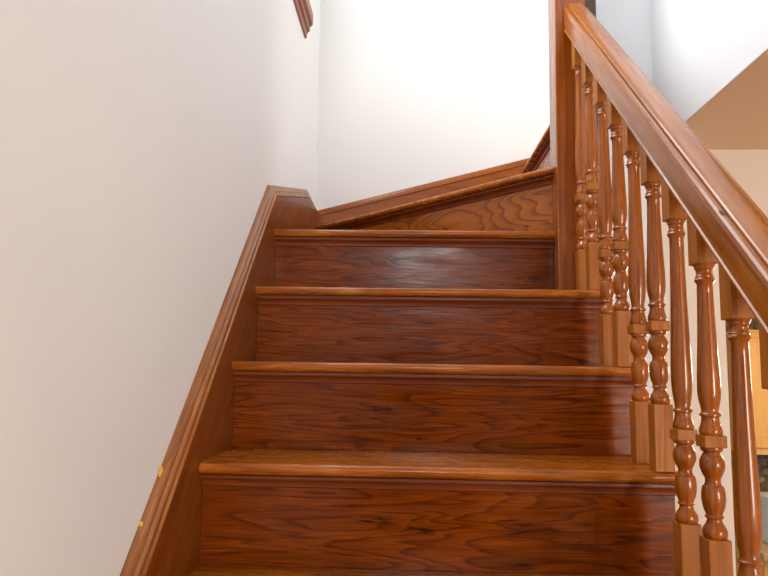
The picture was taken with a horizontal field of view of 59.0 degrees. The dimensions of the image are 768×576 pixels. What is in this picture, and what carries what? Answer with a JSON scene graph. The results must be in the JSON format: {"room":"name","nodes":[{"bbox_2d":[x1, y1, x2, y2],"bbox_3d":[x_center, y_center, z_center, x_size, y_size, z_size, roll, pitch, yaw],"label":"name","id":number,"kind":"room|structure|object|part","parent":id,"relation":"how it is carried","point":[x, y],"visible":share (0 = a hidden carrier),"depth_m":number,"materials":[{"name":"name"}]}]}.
{"room":"staircase","nodes":[
{"label":"staircase","id":0,"kind":"room"},
{"bbox_2d":[0,0,320,575],"bbox_3d":[-0.463,-0.534,0.104,0.120,4.930,6.050,1,-7,2],"label":"wall","id":1,"kind":"structure","parent":0,"point":[142,142],"depth_m":0.96,"materials":[{"name":"white paint"}]},
{"bbox_2d":[120,185,318,575],"bbox_3d":[-0.355,0.624,1.496,0.026,2.286,2.738,1,-7,2],"label":"skirt","id":2,"kind":"object","parent":1,"relation":"attached to","point":[166,541],"visible":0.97,"depth_m":1.35,"materials":[{"name":"brown wood"}]},
{"bbox_2d":[293,0,312,38],"bbox_3d":[-0.311,-1.086,2.008,0.038,0.073,1.310,1,-7,2],"label":"wall rail","id":3,"kind":"object","parent":1,"relation":"attached to","point":[303,8],"visible":1,"depth_m":2.51,"materials":[{"name":"brown wood"}]},
{"bbox_2d":[315,0,549,210],"bbox_3d":[1.260,-0.167,2.990,3.132,4.930,0.120,1,-7,2],"label":"wall","id":4,"kind":"structure","parent":0,"point":[412,93],"depth_m":3.05,"materials":[{"name":"white paint"}]},
{"bbox_2d":[317,158,528,225],"bbox_3d":[0.261,-0.315,2.967,1.130,0.628,0.026,1,-7,2],"label":"skirt","id":5,"kind":"object","parent":4,"relation":"attached to","point":[400,197],"visible":0.24,"depth_m":2.97,"materials":[{"name":"brown wood"}]},
{"bbox_2d":[596,0,767,575],"bbox_3d":[1.960,-0.265,2.072,2.632,4.930,0.100,1,-7,2],"label":"wall","id":6,"kind":"structure","parent":0,"point":[748,167],"depth_m":2.05,"materials":[{"name":"beige paint"}]},
{"bbox_2d":[585,0,599,235],"bbox_3d":[0.617,-0.283,2.091,0.054,4.930,0.155,1,-7,2],"label":"trim","id":7,"kind":"structure","parent":6,"relation":"attached to","point":[590,4],"depth_m":2.08,"materials":[{"name":"brown wood"}]},
{"bbox_2d":[650,0,767,121],"bbox_3d":[0.814,-1.874,-0.289,0.100,2.320,5.040,1,-7,2],"label":"wall","id":8,"kind":"structure","parent":0,"point":[699,47],"depth_m":1.76,"materials":[{"name":"white paint"}]},
{"bbox_2d":[686,50,767,149],"bbox_3d":[2.022,-0.807,-0.455,2.546,0.202,5.040,1,-7,2],"label":"ceiling","id":9,"kind":"structure","parent":0,"point":[736,117],"depth_m":1.79,"materials":[{"name":"paint"}]},
{"bbox_2d":[725,319,767,528],"bbox_3d":[2.493,1.089,4.433,3.700,2.810,0.120,1,-7,2],"label":"wall","id":10,"kind":"structure","parent":0,"point":[762,460],"depth_m":4.37,"materials":[{"name":"stone"}]},
{"bbox_2d":[726,330,767,454],"bbox_3d":[2.632,0.648,4.226,0.940,0.743,0.375,1,-7,2],"label":"upper cabinet","id":11,"kind":"object","parent":10,"relation":"attached to","point":[759,395],"visible":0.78,"depth_m":4.09,"materials":[{"name":"brown wood"}]},
{"bbox_3d":[2.638,0.304,4.267,0.940,0.050,0.375,1,-7,2],"label":"cornice","id":12,"kind":"part","parent":11,"relation":"part of","materials":[{"name":"brown wood"}]},
{"bbox_3d":[2.407,0.643,4.086,0.420,0.633,0.020,1,-7,2],"label":"door","id":13,"kind":"part","parent":11,"relation":"part of","materials":[{"name":"brown wood"}]},
{"bbox_3d":[1.350,2.093,0.665,3.900,0.100,8.100,1,-7,2],"label":"floor","id":14,"kind":"structure","parent":0,"visible":0},
{"bbox_2d":[188,124,677,575],"bbox_3d":[0.104,0.778,1.710,0.917,2.717,2.236,1,-7,2],"label":"staircase","id":15,"kind":"structure","parent":14,"relation":"on","point":[420,396],"depth_m":1.51,"materials":[{"name":"brown wood"}]},
{"bbox_3d":[0.086,-0.133,1.981,0.812,0.026,0.017,1,-7,2],"label":"cove moulding","id":16,"kind":"part","parent":15,"relation":"part of","materials":[{"name":"brown wood"}]},
{"bbox_3d":[0.119,0.036,1.748,0.898,0.026,0.017,1,-7,2],"label":"cove moulding","id":17,"kind":"part","parent":15,"relation":"part of","materials":[{"name":"brown wood"}]},
{"bbox_3d":[0.109,0.204,1.517,0.898,0.026,0.017,1,-7,2],"label":"cove moulding","id":18,"kind":"part","parent":15,"relation":"part of","materials":[{"name":"brown wood"}]},
{"bbox_3d":[0.099,0.372,1.286,0.898,0.026,0.017,1,-7,2],"label":"cove moulding","id":19,"kind":"part","parent":15,"relation":"part of","materials":[{"name":"brown wood"}]},
{"bbox_3d":[0.110,-0.274,2.441,0.017,0.025,1.226,7,-9,-40],"label":"cove moulding","id":20,"kind":"part","parent":15,"relation":"part of","materials":[{"name":"brown wood"}]},
{"bbox_3d":[0.558,-0.455,2.503,0.017,0.026,0.914,1,-7,2],"label":"cove moulding","id":21,"kind":"part","parent":15,"relation":"part of","materials":[{"name":"brown wood"}]},
{"bbox_2d":[548,0,588,289],"bbox_3d":[0.546,-0.707,2.025,0.111,1.485,0.110,1,-7,2],"label":"newel post","id":22,"kind":"object","parent":15,"relation":"on","point":[561,74],"visible":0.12,"depth_m":1.95,"materials":[{"name":"brown wood"}]},
{"bbox_2d":[564,3,767,335],"bbox_3d":[0.509,0.082,0.732,0.071,2.123,2.293,1,-7,2],"label":"handrail","id":23,"kind":"object","parent":22,"relation":"attached to","point":[731,224],"visible":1,"depth_m":1.13,"materials":[{"name":"brown wood"}]},
{"bbox_2d":[571,42,588,289],"bbox_3d":[0.551,-0.357,1.895,0.038,0.760,0.038,1,-7,2],"label":"baluster","id":24,"kind":"object","parent":15,"relation":"on","point":[581,210],"visible":0.73,"depth_m":1.88,"materials":[{"name":"brown wood"}]},
{"bbox_2d":[581,57,601,289],"bbox_3d":[0.547,-0.322,1.783,0.038,0.664,0.038,1,-7,2],"label":"baluster","id":25,"kind":"object","parent":15,"relation":"on","point":[593,277],"visible":0.79,"depth_m":1.76,"materials":[{"name":"brown wood"}]},
{"bbox_2d":[593,75,614,366],"bbox_3d":[0.541,-0.190,1.660,0.038,0.761,0.038,1,-7,2],"label":"baluster","id":26,"kind":"object","parent":15,"relation":"on","point":[606,270],"visible":0.87,"depth_m":1.64,"materials":[{"name":"brown wood"}]},
{"bbox_2d":[606,95,633,366],"bbox_3d":[0.537,-0.154,1.548,0.038,0.664,0.038,1,-7,2],"label":"baluster","id":27,"kind":"object","parent":15,"relation":"on","point":[621,315],"visible":0.93,"depth_m":1.53,"materials":[{"name":"brown wood"}]},
{"bbox_2d":[621,117,649,463],"bbox_3d":[0.531,-0.022,1.425,0.038,0.761,0.038,1,-7,2],"label":"baluster","id":28,"kind":"object","parent":15,"relation":"on","point":[639,435],"visible":0.91,"depth_m":1.41,"materials":[{"name":"brown wood"}]},
{"bbox_2d":[639,144,674,471],"bbox_3d":[0.527,0.013,1.313,0.038,0.664,0.038,1,-7,2],"label":"baluster","id":29,"kind":"object","parent":15,"relation":"on","point":[660,412],"visible":0.96,"depth_m":1.29,"materials":[{"name":"brown wood"}]},
{"bbox_2d":[661,177,701,575],"bbox_3d":[0.521,0.145,1.190,0.038,0.762,0.038,1,-7,2],"label":"baluster","id":30,"kind":"object","parent":15,"relation":"on","point":[687,530],"visible":0.99,"depth_m":1.17,"materials":[{"name":"brown wood"}]},
{"bbox_2d":[687,216,732,575],"bbox_3d":[0.517,0.181,1.078,0.038,0.665,0.038,1,-7,2],"label":"baluster","id":31,"kind":"object","parent":15,"relation":"on","point":[716,557],"visible":0.98,"depth_m":1.06,"materials":[{"name":"brown wood"}]},
{"bbox_2d":[718,262,762,575],"bbox_3d":[0.511,0.312,0.955,0.038,0.762,0.038,1,-7,2],"label":"baluster","id":32,"kind":"object","parent":15,"relation":"on","point":[747,511],"visible":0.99,"depth_m":0.96,"materials":[{"name":"brown wood"}]},
{"bbox_2d":[758,322,767,389],"bbox_3d":[0.507,0.348,0.843,0.038,0.666,0.038,1,-7,2],"label":"baluster","id":33,"kind":"object","parent":15,"relation":"on","point":[763,338],"visible":0.61,"depth_m":0.88,"materials":[{"name":"brown wood"}]},
{"bbox_2d":[735,545,767,575],"bbox_3d":[2.633,1.993,3.961,1.050,0.908,0.585,1,-7,2],"label":"base cabinet","id":34,"kind":"object","parent":14,"relation":"on","point":[764,568],"visible":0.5,"depth_m":3.79,"materials":[{"name":"brown wood"}]},
{"bbox_2d":[734,529,767,560],"bbox_3d":[2.640,1.521,4.007,1.090,0.040,0.605,1,-7,2],"label":"countertop","id":35,"kind":"structure","parent":34,"relation":"on","point":[764,546],"depth_m":3.80,"materials":[{"name":"stone"}]},
{"bbox_2d":[760,492,767,543],"bbox_3d":[2.318,1.358,3.992,0.178,0.270,0.244,1,-7,2],"label":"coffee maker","id":36,"kind":"object","parent":35,"relation":"on","point":[764,495],"visible":0.52,"depth_m":3.98,"materials":[{"name":"white plastic"}]}
]}

